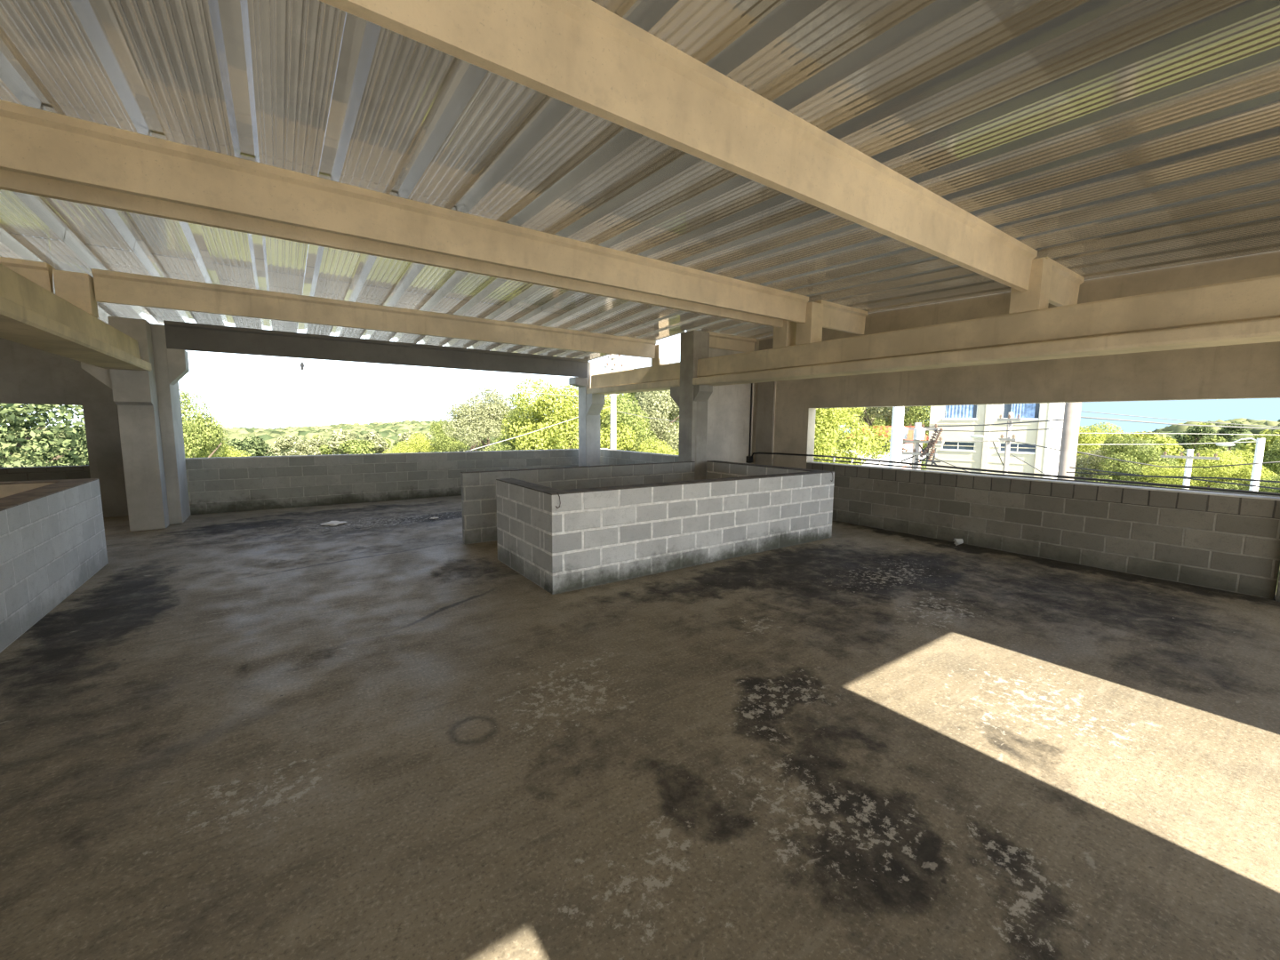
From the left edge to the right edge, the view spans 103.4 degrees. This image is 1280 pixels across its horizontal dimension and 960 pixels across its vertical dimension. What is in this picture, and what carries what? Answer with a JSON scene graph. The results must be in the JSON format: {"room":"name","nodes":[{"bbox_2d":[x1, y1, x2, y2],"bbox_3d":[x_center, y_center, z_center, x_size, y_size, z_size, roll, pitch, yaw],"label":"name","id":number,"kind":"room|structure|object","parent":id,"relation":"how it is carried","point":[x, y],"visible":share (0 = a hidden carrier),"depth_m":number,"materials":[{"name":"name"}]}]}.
{"room":"covered rooftop terrace","nodes":[
{"label":"covered rooftop terrace","id":0,"kind":"room"},
{"bbox_2d":[0,337,607,517],"bbox_3d":[-6.314,-1.031,9.671,12.950,3.000,0.670,-4,8,-35],"label":"wall","id":1,"kind":"structure","parent":0,"point":[218,484],"depth_m":8.99,"materials":[{"name":"concrete"}]},
{"bbox_2d":[0,464,90,481],"bbox_3d":[-10.320,0.285,7.243,3.470,0.850,0.180,-4,8,-35],"label":"sill","id":2,"kind":"structure","parent":1,"relation":"attached to","point":[52,472],"depth_m":7.85,"materials":[{"name":"concrete"}]},
{"bbox_2d":[0,226,684,360],"bbox_3d":[-5.206,-2.423,6.947,12.180,0.299,3.580,-4,8,-35],"label":"ceiling","id":3,"kind":"structure","parent":0,"point":[71,254],"depth_m":6.66,"materials":[{"name":"metal"}]},
{"bbox_2d":[0,256,55,293],"bbox_3d":[-7.791,-1.958,4.116,4.050,0.325,0.245,-4,8,-35],"label":"roof beam","id":4,"kind":"structure","parent":3,"relation":"attached to","point":[40,273],"depth_m":5.14,"materials":[{"name":"concrete"}]},
{"bbox_2d":[91,268,655,358],"bbox_3d":[-2.819,-2.304,7.625,7.500,0.325,0.245,-4,8,-35],"label":"roof beam","id":5,"kind":"structure","parent":3,"relation":"attached to","point":[116,287],"depth_m":6.67,"materials":[{"name":"concrete"}]},
{"bbox_2d":[163,320,588,377],"bbox_3d":[-4.189,-2.376,9.662,7.179,0.404,0.245,-4,8,-35],"label":"roof beam","id":6,"kind":"structure","parent":3,"relation":"attached to","point":[179,335],"depth_m":8.95,"materials":[{"name":"grey concrete"}]},
{"bbox_2d":[0,105,773,338],"bbox_3d":[-2.832,-2.339,4.986,13.785,0.236,2.400,-4,8,-35],"label":"ceiling","id":7,"kind":"structure","parent":0,"point":[20,213],"depth_m":5.31,"materials":[{"name":"metal"}]},
{"bbox_2d":[600,448,678,464],"bbox_3d":[0.157,-0.138,11.420,0.180,0.955,4.150,-4,8,-35],"label":"wall","id":8,"kind":"structure","parent":0,"point":[607,456],"depth_m":11.75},
{"bbox_2d":[0,495,1279,959],"bbox_3d":[-0.444,1.794,-0.106,16.950,0.350,24.000,-4,8,-35],"label":"floor","id":9,"kind":"structure","parent":0,"point":[278,733],"depth_m":2.44,"materials":[{"name":"concrete"}]},
{"bbox_2d":[0,478,108,652],"bbox_3d":[-5.305,0.879,1.827,3.350,0.955,6.930,-4,8,-35],"label":"wall","id":10,"kind":"structure","parent":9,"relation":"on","point":[52,539],"depth_m":4.27,"materials":[{"name":"grey paint"}]},
{"bbox_2d":[80,316,169,531],"bbox_3d":[-7.311,-0.762,7.170,0.675,3.000,0.500,-4,8,-35],"label":"concrete column","id":11,"kind":"structure","parent":9,"relation":"on","point":[134,392],"depth_m":7.19,"materials":[{"name":"concrete"}]},
{"bbox_2d":[0,264,151,371],"bbox_3d":[-3.517,-1.432,1.937,0.475,0.999,12.480,-4,8,-35],"label":"beam","id":12,"kind":"structure","parent":11,"relation":"on","point":[66,323],"depth_m":4.76,"materials":[{"name":"concrete"}]},
{"bbox_2d":[0,168,783,327],"bbox_3d":[-1.067,-2.161,5.165,7.550,0.325,0.245,-4,8,-35],"label":"roof beam","id":13,"kind":"structure","parent":12,"relation":"on","point":[10,180],"depth_m":4.01,"materials":[{"name":"concrete"}]},
{"bbox_2d":[0,99,808,323],"bbox_3d":[-0.842,-2.131,4.848,7.550,0.340,0.245,-4,8,-35],"label":"roof beam","id":14,"kind":"structure","parent":12,"relation":"on","point":[34,141],"depth_m":3.69,"materials":[{"name":"concrete"}]},
{"bbox_2d":[150,323,190,524],"bbox_3d":[-7.420,-0.849,7.946,0.640,3.000,0.880,-4,8,-35],"label":"concrete column","id":15,"kind":"structure","parent":9,"relation":"on","point":[171,364],"depth_m":7.66,"materials":[{"name":"concrete"}]},
{"bbox_2d":[568,361,604,466],"bbox_3d":[-1.248,-1.248,11.947,0.660,3.020,0.640,-4,8,-35],"label":"concrete column","id":16,"kind":"structure","parent":9,"relation":"on","point":[590,405],"depth_m":11.94,"materials":[{"name":"concrete"}]},
{"bbox_2d":[586,344,679,394],"bbox_3d":[-0.077,-2.273,10.521,0.475,0.837,3.350,-4,8,-35],"label":"beam","id":17,"kind":"structure","parent":16,"relation":"on","point":[662,375],"depth_m":10.07,"materials":[{"name":"concrete"}]},
{"bbox_2d":[460,460,834,594],"bbox_3d":[0.205,0.357,6.927,4.470,0.964,2.552,-4,8,-35],"label":"concrete block wall","id":18,"kind":"structure","parent":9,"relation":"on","point":[563,529],"depth_m":5.70,"materials":[{"name":"concrete"}]},
{"bbox_2d":[670,330,712,479],"bbox_3d":[0.915,-1.016,9.174,0.370,3.210,0.800,-4,8,-35],"label":"concrete column","id":19,"kind":"structure","parent":9,"relation":"on","point":[692,400],"depth_m":8.94,"materials":[{"name":"concrete"}]},
{"bbox_2d":[692,257,1279,385],"bbox_3d":[3.779,-1.719,5.112,0.475,0.999,9.240,-4,8,-35],"label":"beam","id":20,"kind":"structure","parent":19,"relation":"on","point":[1245,311],"depth_m":4.88,"materials":[{"name":"concrete"}]},
{"bbox_2d":[318,0,1037,291],"bbox_3d":[0.644,-1.809,2.774,7.550,0.355,0.245,-4,8,-35],"label":"roof beam","id":21,"kind":"structure","parent":20,"relation":"on","point":[581,54],"depth_m":2.35,"materials":[{"name":"concrete"}]},
{"bbox_2d":[1044,256,1084,306],"bbox_3d":[4.425,-2.072,5.443,1.180,0.355,0.245,-4,8,-35],"label":"roof beam","id":22,"kind":"structure","parent":20,"relation":"on","point":[1065,283],"depth_m":5.41,"materials":[{"name":"concrete"}]},
{"bbox_2d":[754,337,775,465],"bbox_3d":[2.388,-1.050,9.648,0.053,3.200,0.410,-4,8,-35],"label":"concrete column","id":23,"kind":"structure","parent":9,"relation":"on","point":[766,391],"depth_m":9.59,"materials":[{"name":"concrete"}]},
{"bbox_2d":[0,0,1279,312],"bbox_3d":[0.005,-1.830,1.016,13.785,0.317,7.490,-4,8,-35],"label":"ceiling","id":24,"kind":"structure","parent":0,"point":[1105,138],"depth_m":2.80,"materials":[{"name":"metal"}]},
{"bbox_2d":[813,299,868,335],"bbox_3d":[2.939,-2.393,7.516,1.180,0.340,0.245,-4,8,-35],"label":"roof beam","id":25,"kind":"structure","parent":24,"relation":"attached to","point":[836,316],"depth_m":7.45,"materials":[{"name":"concrete"}]},
{"bbox_2d":[705,347,753,479],"bbox_3d":[1.603,-0.944,9.648,1.350,2.975,0.200,-4,8,-35],"label":"wall","id":26,"kind":"structure","parent":0,"point":[728,405],"depth_m":9.56,"materials":[{"name":"concrete"}]},
{"bbox_2d":[705,331,756,351],"bbox_3d":[1.650,-2.554,9.441,1.250,0.261,0.245,-4,8,-35],"label":"roof beam","id":27,"kind":"structure","parent":26,"relation":"on","point":[716,340],"depth_m":9.36,"materials":[{"name":"concrete"}]},
{"bbox_2d":[745,383,752,463],"bbox_3d":[2.163,-1.354,9.826,0.115,2.040,0.079,-4,8,-35],"label":"conduit pipe","id":28,"kind":"object","parent":26,"relation":"attached to","point":[749,460],"visible":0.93,"depth_m":9.89,"materials":[{"name":"black plastic"}]},
{"bbox_2d":[751,250,1279,599],"bbox_3d":[5.005,-0.768,6.186,0.205,3.450,9.780,-4,8,-35],"label":"wall","id":29,"kind":"structure","parent":0,"point":[1230,542],"depth_m":5.94,"materials":[{"name":"concrete"}]},
{"bbox_2d":[751,452,1279,495],"bbox_3d":[4.998,-0.094,6.529,0.322,0.147,8.814,-4,8,-38],"label":"cable","id":30,"kind":"object","parent":29,"relation":"attached to","point":[813,455],"visible":1,"depth_m":6.29,"materials":[{"name":"black plastic"}]},
{"label":"outside","id":31,"kind":"structure","parent":0,"visible":0},
{"bbox_2d":[4,432,1279,591],"bbox_3d":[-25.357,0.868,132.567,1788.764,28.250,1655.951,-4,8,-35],"label":"ground","id":32,"kind":"structure","parent":31,"point":[16,463],"depth_m":146.95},
{"bbox_2d":[0,403,88,467],"bbox_3d":[-20.202,1.309,15.029,8.029,11.287,9.237,-4,8,-37],"label":"tree","id":33,"kind":"object","parent":32,"relation":"on","point":[13,414],"visible":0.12,"depth_m":15.15,"materials":[{"name":"green plant"}]},
{"bbox_2d":[179,389,228,477],"bbox_3d":[-20.684,0.888,23.382,2.937,10.130,3.075,1,6,3],"label":"tree","id":34,"kind":"object","parent":32,"relation":"on","point":[196,434],"visible":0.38,"depth_m":23.07,"materials":[{"name":"green plant"}]},
{"bbox_2d":[184,437,231,506],"bbox_3d":[-22.482,1.661,25.686,3.753,7.766,3.262,-1,7,-13],"label":"tree","id":35,"kind":"object","parent":32,"relation":"on","point":[227,453],"visible":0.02,"depth_m":25.40,"materials":[{"name":"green plant"}]},
{"bbox_2d":[212,436,256,456],"bbox_3d":[-51.469,-2.019,64.627,5.994,7.149,5.396,5,8,35],"label":"tree","id":36,"kind":"object","parent":32,"relation":"on","point":[237,444],"visible":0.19,"depth_m":64.27,"materials":[{"name":"green plant"}]},
{"bbox_2d":[221,445,251,456],"bbox_3d":[-23.113,1.561,29.343,3.233,7.107,3.251,2,7,16],"label":"tree","id":37,"kind":"object","parent":32,"relation":"on","point":[236,453],"visible":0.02,"depth_m":29.02,"materials":[{"name":"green plant"}]},
{"bbox_2d":[243,434,279,455],"bbox_3d":[-59.945,-3.305,79.257,5.933,7.868,6.590,5,8,35],"label":"tree","id":38,"kind":"object","parent":32,"relation":"on","point":[258,445],"visible":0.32,"depth_m":78.34,"materials":[{"name":"green plant"}]},
{"bbox_2d":[272,436,307,455],"bbox_3d":[-73.757,-5.127,107.275,8.437,8.466,6.848,0,6,-5],"label":"tree","id":39,"kind":"object","parent":32,"relation":"on","point":[284,444],"visible":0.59,"depth_m":105.62,"materials":[{"name":"green plant"}]},
{"bbox_2d":[292,440,319,455],"bbox_3d":[-66.353,-4.396,101.794,5.873,7.261,7.236,-6,9,-43],"label":"tree","id":40,"kind":"object","parent":32,"relation":"on","point":[299,445],"visible":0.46,"depth_m":99.98,"materials":[{"name":"green plant"}]},
{"bbox_2d":[302,435,327,455],"bbox_3d":[-64.182,-4.843,101.122,6.879,8.206,6.193,6,8,38],"label":"tree","id":41,"kind":"object","parent":32,"relation":"on","point":[317,441],"visible":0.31,"depth_m":99.90,"materials":[{"name":"green plant"}]},
{"bbox_2d":[318,444,340,455],"bbox_3d":[-57.553,-3.679,95.129,6.189,6.208,5.023,3,7,23],"label":"tree","id":42,"kind":"object","parent":32,"relation":"on","point":[324,449],"visible":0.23,"depth_m":93.58,"materials":[{"name":"green plant"}]},
{"bbox_2d":[327,428,362,454],"bbox_3d":[-46.840,-3.974,80.734,7.223,8.618,6.503,-1,7,-16],"label":"tree","id":43,"kind":"object","parent":32,"relation":"on","point":[345,436],"visible":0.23,"depth_m":79.22,"materials":[{"name":"green plant"}]},
{"bbox_2d":[337,439,375,454],"bbox_3d":[-39.638,-2.468,71.728,5.364,6.630,6.609,-2,7,-21],"label":"tree","id":44,"kind":"object","parent":32,"relation":"on","point":[356,447],"visible":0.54,"depth_m":70.63,"materials":[{"name":"green plant"}]},
{"bbox_2d":[363,431,393,453],"bbox_3d":[-44.547,-4.319,85.491,6.471,8.576,7.188,4,7,27],"label":"tree","id":45,"kind":"object","parent":32,"relation":"on","point":[380,447],"visible":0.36,"depth_m":83.98,"materials":[{"name":"green plant"}]},
{"bbox_2d":[396,432,433,452],"bbox_3d":[-39.557,-4.472,89.856,6.635,8.200,8.175,0,6,-8],"label":"tree","id":46,"kind":"object","parent":32,"relation":"on","point":[404,437],"visible":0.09,"depth_m":88.98,"materials":[{"name":"green plant"}]},
{"bbox_2d":[392,432,441,453],"bbox_3d":[-25.395,-1.706,58.015,5.320,7.479,6.121,-3,7,-30],"label":"tree","id":47,"kind":"object","parent":32,"relation":"on","point":[418,445],"visible":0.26,"depth_m":57.54,"materials":[{"name":"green plant"}]},
{"bbox_2d":[428,418,474,452],"bbox_3d":[-21.643,-2.440,58.005,6.399,9.132,6.816,6,8,40],"label":"tree","id":48,"kind":"object","parent":32,"relation":"on","point":[449,444],"visible":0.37,"depth_m":56.78,"materials":[{"name":"green plant"}]},
{"bbox_2d":[441,404,505,451],"bbox_3d":[-15.120,-1.724,46.056,5.371,10.438,5.129,6,8,41],"label":"tree","id":49,"kind":"object","parent":32,"relation":"on","point":[482,428],"visible":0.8,"depth_m":44.92,"materials":[{"name":"green plant"}]},
{"bbox_2d":[444,386,514,451],"bbox_3d":[-14.917,-2.818,48.336,6.348,12.331,6.062,0,6,-7],"label":"tree","id":50,"kind":"object","parent":32,"relation":"on","point":[490,409],"visible":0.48,"depth_m":46.85,"materials":[{"name":"green plant"}]},
{"bbox_2d":[483,442,515,450],"bbox_3d":[-7.184,1.298,31.838,6.017,7.352,5.230,-6,9,-44],"label":"tree","id":51,"kind":"object","parent":32,"relation":"on","point":[501,448],"visible":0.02,"depth_m":30.42,"materials":[{"name":"green plant"}]},
{"bbox_2d":[478,392,525,447],"bbox_3d":[-13.495,-2.853,50.943,5.805,11.822,6.078,-4,8,-35],"label":"tree","id":52,"kind":"object","parent":32,"relation":"on","point":[510,400],"visible":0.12,"depth_m":49.72,"materials":[{"name":"green plant"}]},
{"bbox_2d":[491,416,567,450],"bbox_3d":[-7.280,-0.113,36.488,6.974,9.352,6.548,5,8,37],"label":"tree","id":53,"kind":"object","parent":32,"relation":"on","point":[500,436],"visible":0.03,"depth_m":34.88,"materials":[{"name":"green plant"}]},
{"bbox_2d":[499,377,636,450],"bbox_3d":[-4.435,-0.677,32.636,7.156,11.611,8.678,5,8,38],"label":"tree","id":54,"kind":"object","parent":32,"relation":"on","point":[548,438],"visible":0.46,"depth_m":30.40,"materials":[{"name":"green plant"}]},
{"bbox_2d":[558,392,657,452],"bbox_3d":[-2.826,-0.884,36.240,8.029,11.300,9.237,2,7,15],"label":"tree","id":55,"kind":"object","parent":32,"relation":"on","point":[620,417],"visible":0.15,"depth_m":35.05,"materials":[{"name":"green plant"}]},
{"bbox_2d":[604,353,624,449],"bbox_3d":[-1.262,-0.186,23.762,1.000,11.900,0.370,-4,8,-35],"label":"utility pole","id":56,"kind":"object","parent":32,"relation":"on","point":[612,435],"visible":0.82,"depth_m":23.30,"materials":[{"name":"concrete"}]},
{"bbox_2d":[608,413,651,451],"bbox_3d":[-0.778,-0.613,39.745,6.849,9.771,7.295,5,8,36],"label":"tree","id":57,"kind":"object","parent":32,"relation":"on","point":[627,413],"visible":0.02,"depth_m":38.69,"materials":[{"name":"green plant"}]},
{"bbox_2d":[0,417,1279,459],"bbox_3d":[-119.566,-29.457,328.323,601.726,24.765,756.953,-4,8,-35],"label":"forest canopy","id":58,"kind":"object","parent":32,"relation":"on","point":[390,430],"visible":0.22,"depth_m":267.06,"materials":[{"name":"plant"}]},
{"bbox_2d":[616,389,679,443],"bbox_3d":[1.004,-3.754,50.331,8.761,14.210,10.624,0,6,-3],"label":"tree","id":59,"kind":"object","parent":32,"relation":"on","point":[635,393],"visible":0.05,"depth_m":46.60,"materials":[{"name":"green plant"}]},
{"bbox_2d":[618,389,679,453],"bbox_3d":[1.418,-2.745,44.861,6.580,13.401,6.890,6,9,43],"label":"tree","id":60,"kind":"object","parent":32,"relation":"on","point":[666,403],"visible":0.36,"depth_m":42.66,"materials":[{"name":"green plant"}]},
{"bbox_2d":[622,404,679,454],"bbox_3d":[0.641,-1.163,42.253,7.776,10.418,7.301,0,6,-5],"label":"tree","id":61,"kind":"object","parent":32,"relation":"on","point":[657,430],"visible":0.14,"depth_m":42.06,"materials":[{"name":"green plant"}]},
{"bbox_2d":[636,438,678,455],"bbox_3d":[1.276,1.247,31.765,5.451,7.665,6.271,-2,7,-23],"label":"tree","id":62,"kind":"object","parent":32,"relation":"on","point":[660,450],"visible":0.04,"depth_m":32.32,"materials":[{"name":"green plant"}]},
{"bbox_2d":[815,410,885,449],"bbox_3d":[22.606,-3.636,57.571,8.777,12.536,9.349,-3,7,-28],"label":"tree","id":63,"kind":"object","parent":32,"relation":"on","point":[880,420],"visible":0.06,"depth_m":55.01,"materials":[{"name":"green plant"}]},
{"bbox_2d":[813,407,891,464],"bbox_3d":[10.389,-0.148,29.057,8.678,11.607,7.156,-5,8,-40],"label":"tree","id":64,"kind":"object","parent":32,"relation":"on","point":[839,414],"visible":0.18,"depth_m":26.42,"materials":[{"name":"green plant"}]},
{"bbox_2d":[824,406,910,452],"bbox_3d":[20.484,-2.720,45.164,6.669,13.572,6.984,-4,8,-35],"label":"tree","id":65,"kind":"object","parent":32,"relation":"on","point":[874,411],"visible":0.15,"depth_m":43.55,"materials":[{"name":"green plant"}]},
{"bbox_2d":[832,449,926,467],"bbox_3d":[13.611,1.466,32.970,6.800,6.450,6.600,-4,8,-35],"label":"shed","id":66,"kind":"object","parent":32,"relation":"on","point":[903,456],"visible":0.04,"depth_m":31.73,"materials":[{"name":"white metal"}]},
{"bbox_2d":[846,425,928,469],"bbox_3d":[24.046,-1.143,49.370,6.800,8.200,4.800,-4,8,-35],"label":"house","id":67,"kind":"structure","parent":32,"relation":"on","point":[910,433],"depth_m":47.76,"materials":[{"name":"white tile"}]},
{"bbox_2d":[888,406,904,468],"bbox_3d":[7.641,0.634,15.292,0.360,12.300,0.351,-4,8,-35],"label":"utility pole","id":68,"kind":"object","parent":32,"relation":"on","point":[898,412],"visible":0.02,"depth_m":14.96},
{"bbox_2d":[872,406,930,470],"bbox_3d":[30.690,-4.116,57.352,11.139,13.616,9.682,-3,7,-32],"label":"tree","id":69,"kind":"object","parent":32,"relation":"on","point":[916,412],"visible":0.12,"depth_m":55.14,"materials":[{"name":"green plant"}]},
{"bbox_2d":[888,422,943,469],"bbox_3d":[10.508,2.048,19.776,0.620,8.550,2.001,-4,8,-35],"label":"utility pole","id":70,"kind":"object","parent":32,"relation":"on","point":[919,431],"visible":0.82,"depth_m":19.07,"materials":[{"name":"concrete"}]},
{"bbox_2d":[923,418,1063,427],"bbox_3d":[10.837,-1.764,16.078,0.513,0.288,6.864,1,6,0],"label":"overhead wire","id":71,"kind":"object","parent":70,"relation":"attached to","point":[1059,419],"visible":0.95,"depth_m":14.95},
{"bbox_2d":[931,427,1062,431],"bbox_3d":[11.050,-1.585,15.938,0.732,0.158,6.591,1,6,2],"label":"overhead wire","id":72,"kind":"object","parent":70,"relation":"attached to","point":[1060,428],"visible":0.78,"depth_m":15.54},
{"bbox_2d":[926,402,1064,478],"bbox_3d":[25.207,-1.947,35.873,6.530,12.800,8.120,7,9,44],"label":"apartment building","id":73,"kind":"structure","parent":32,"relation":"on","point":[983,455],"depth_m":32.77,"materials":[{"name":"paint"}]},
{"bbox_2d":[945,405,973,417],"bbox_3d":[21.405,-4.786,33.856,1.580,1.260,0.024,7,9,44],"label":"curtain","id":74,"kind":"object","parent":73,"relation":"hanging from","point":[951,411],"depth_m":33.87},
{"bbox_2d":[1010,403,1035,417],"bbox_3d":[23.851,-4.497,31.455,1.200,1.260,0.024,7,9,44],"label":"curtain","id":75,"kind":"object","parent":73,"relation":"hanging from","point":[1024,410],"depth_m":31.45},
{"bbox_2d":[970,412,1021,474],"bbox_3d":[14.472,1.713,21.075,1.706,9.000,0.342,6,9,42],"label":"utility pole","id":76,"kind":"object","parent":32,"relation":"on","point":[1010,419],"visible":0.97,"depth_m":20.42,"materials":[{"name":"concrete"}]},
{"bbox_2d":[970,434,1006,443],"bbox_3d":[14.317,-1.683,20.833,0.414,0.340,1.243,-4,8,-35],"label":"lamp","id":77,"kind":"object","parent":76,"relation":"attached to","point":[974,436],"depth_m":20.77,"materials":[{"name":"grey paint"}]},
{"bbox_2d":[1056,402,1081,479],"bbox_3d":[10.649,2.182,12.919,0.380,9.800,0.370,-4,8,-35],"label":"utility pole","id":78,"kind":"object","parent":32,"relation":"on","point":[1072,411],"visible":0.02,"depth_m":12.46,"materials":[{"name":"beige concrete"}]},
{"bbox_2d":[1076,451,1279,467],"bbox_3d":[13.280,-0.537,13.291,5.082,0.521,1.698,1,6,2],"label":"overhead wire","id":79,"kind":"object","parent":78,"relation":"attached to","point":[1076,452],"visible":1,"depth_m":13.16,"materials":[{"name":"black plastic"}]},
{"bbox_2d":[1079,432,1279,435],"bbox_3d":[15.559,-1.303,14.349,10.372,0.056,0.216,-2,7,-20],"label":"overhead wire","id":80,"kind":"object","parent":78,"relation":"attached to","point":[1079,433],"visible":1,"depth_m":13.78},
{"bbox_2d":[1080,416,1279,429],"bbox_3d":[15.554,-1.598,14.329,10.368,0.288,0.251,-2,7,-20],"label":"overhead wire","id":81,"kind":"object","parent":78,"relation":"attached to","point":[1080,416],"visible":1,"depth_m":14.17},
{"bbox_2d":[1080,410,1279,427],"bbox_3d":[15.546,-1.698,14.330,10.372,0.371,0.222,-2,7,-20],"label":"overhead wire","id":82,"kind":"object","parent":78,"relation":"attached to","point":[1081,411],"visible":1,"depth_m":14.20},
{"bbox_2d":[1074,422,1123,483],"bbox_3d":[42.577,-0.866,47.891,6.927,9.268,5.712,0,6,-1],"label":"tree","id":83,"kind":"object","parent":32,"relation":"on","point":[1086,441],"visible":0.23,"depth_m":46.81,"materials":[{"name":"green plant"}]},
{"bbox_2d":[1073,440,1152,484],"bbox_3d":[38.077,0.499,41.513,6.272,7.673,5.452,-1,6,-11],"label":"tree","id":84,"kind":"object","parent":32,"relation":"on","point":[1078,461],"visible":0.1,"depth_m":41.87,"materials":[{"name":"green plant"}]},
{"bbox_2d":[1088,433,1181,486],"bbox_3d":[36.761,0.652,37.815,6.086,8.154,5.714,3,7,21],"label":"tree","id":85,"kind":"object","parent":32,"relation":"on","point":[1126,452],"visible":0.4,"depth_m":37.37,"materials":[{"name":"green plant"}]},
{"bbox_2d":[1123,432,1159,448],"bbox_3d":[96.355,-5.506,97.015,6.076,7.518,7.486,1,6,6],"label":"tree","id":86,"kind":"object","parent":32,"relation":"on","point":[1148,436],"visible":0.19,"depth_m":96.19,"materials":[{"name":"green plant"}]},
{"bbox_2d":[1132,461,1204,489],"bbox_3d":[36.486,1.837,34.955,4.801,6.225,4.827,4,7,29],"label":"tree","id":87,"kind":"object","parent":32,"relation":"on","point":[1167,471],"visible":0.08,"depth_m":34.83,"materials":[{"name":"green plant"}]},
{"bbox_2d":[1151,434,1185,473],"bbox_3d":[77.904,-3.171,74.911,5.980,7.132,5.383,5,8,34],"label":"tree","id":88,"kind":"object","parent":32,"relation":"on","point":[1167,444],"visible":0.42,"depth_m":73.95,"materials":[{"name":"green plant"}]},
{"bbox_2d":[1160,448,1219,488],"bbox_3d":[22.220,2.522,20.849,0.270,7.580,1.600,-4,8,-35],"label":"utility pole","id":89,"kind":"object","parent":32,"relation":"on","point":[1189,457],"visible":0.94,"depth_m":20.46,"materials":[{"name":"concrete"}]},
{"bbox_2d":[1173,425,1216,448],"bbox_3d":[116.146,-7.957,105.538,6.967,6.988,5.654,1,6,1],"label":"tree","id":90,"kind":"object","parent":32,"relation":"on","point":[1197,432],"visible":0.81,"depth_m":105.13,"materials":[{"name":"green plant"}]},
{"bbox_2d":[1182,434,1228,471],"bbox_3d":[82.070,-3.233,73.060,4.997,6.620,5.551,-4,8,-35],"label":"tree","id":91,"kind":"object","parent":32,"relation":"on","point":[1203,446],"visible":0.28,"depth_m":72.45,"materials":[{"name":"green plant"}]},
{"bbox_2d":[1154,448,1279,492],"bbox_3d":[35.252,1.708,31.254,5.503,7.364,4.538,-2,7,-19],"label":"tree","id":92,"kind":"object","parent":32,"relation":"on","point":[1225,459],"visible":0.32,"depth_m":30.42,"materials":[{"name":"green plant"}]},
{"bbox_2d":[1213,420,1248,449],"bbox_3d":[136.270,-10.179,116.514,5.229,6.930,5.808,1,6,5],"label":"tree","id":93,"kind":"object","parent":32,"relation":"on","point":[1227,430],"visible":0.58,"depth_m":115.81,"materials":[{"name":"green plant"}]},
{"bbox_2d":[1216,438,1265,491],"bbox_3d":[19.858,2.638,17.166,0.256,8.121,1.093,-6,9,-45],"label":"street light","id":94,"kind":"object","parent":32,"relation":"on","point":[1256,471],"visible":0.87,"depth_m":16.48,"materials":[{"name":"grey paint"}]},
{"bbox_2d":[1216,438,1256,446],"bbox_3d":[19.836,-1.254,16.782,0.224,0.301,0.954,-4,8,-35],"label":"lamp","id":95,"kind":"object","parent":94,"relation":"attached to","point":[1222,444],"depth_m":16.85,"materials":[{"name":"grey paint"}]},
{"bbox_2d":[1209,474,1279,493],"bbox_3d":[35.903,2.519,29.650,4.265,5.995,4.906,0,6,-1],"label":"tree","id":96,"kind":"object","parent":32,"relation":"on","point":[1273,484],"visible":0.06,"depth_m":29.00,"materials":[{"name":"green plant"}]},
{"bbox_2d":[1234,439,1279,490],"bbox_3d":[47.623,0.820,36.697,5.640,8.045,6.007,2,7,13],"label":"tree","id":97,"kind":"object","parent":32,"relation":"on","point":[1274,453],"visible":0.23,"depth_m":36.76,"materials":[{"name":"green plant"}]},
{"bbox_2d":[1234,427,1279,471],"bbox_3d":[67.319,-1.428,53.219,6.353,8.417,7.057,2,6,12],"label":"tree","id":98,"kind":"object","parent":32,"relation":"on","point":[1249,446],"visible":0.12,"depth_m":53.85,"materials":[{"name":"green plant"}]},
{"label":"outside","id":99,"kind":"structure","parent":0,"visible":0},
{"bbox_2d":[813,457,1279,496],"bbox_3d":[5.346,-0.033,6.405,0.030,0.113,8.200,-4,8,-35],"label":"cable","id":100,"kind":"object","parent":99,"point":[833,460],"visible":0.6,"depth_m":6.79,"materials":[{"name":"black plastic"}]},
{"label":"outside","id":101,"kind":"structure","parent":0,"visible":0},
{"bbox_2d":[1069,466,1279,482],"bbox_3d":[9.582,-0.109,9.228,0.486,0.138,3.610,0,6,-4],"label":"overhead wire","id":102,"kind":"object","parent":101,"point":[1254,480],"visible":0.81,"depth_m":8.79,"materials":[{"name":"black plastic"}]},
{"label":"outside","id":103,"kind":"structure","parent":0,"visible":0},
{"bbox_2d":[1066,472,1279,489],"bbox_3d":[8.609,-0.015,8.215,0.564,0.051,2.785,-1,7,-14],"label":"overhead wire","id":104,"kind":"object","parent":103,"point":[1067,472],"visible":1,"depth_m":8.22,"materials":[{"name":"black plastic"}]},
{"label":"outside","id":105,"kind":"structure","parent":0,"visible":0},
{"bbox_2d":[188,357,578,389],"bbox_3d":[-6.573,-3.553,17.455,15.538,0.344,1.261,-5,9,-42],"label":"overhead wire","id":106,"kind":"object","parent":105,"point":[188,357],"visible":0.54,"depth_m":15.65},
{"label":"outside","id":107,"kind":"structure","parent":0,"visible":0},
{"bbox_2d":[188,362,608,399],"bbox_3d":[-6.579,-3.319,17.478,15.548,0.414,1.261,-5,9,-42],"label":"overhead wire","id":108,"kind":"object","parent":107,"point":[188,363],"visible":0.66,"depth_m":15.75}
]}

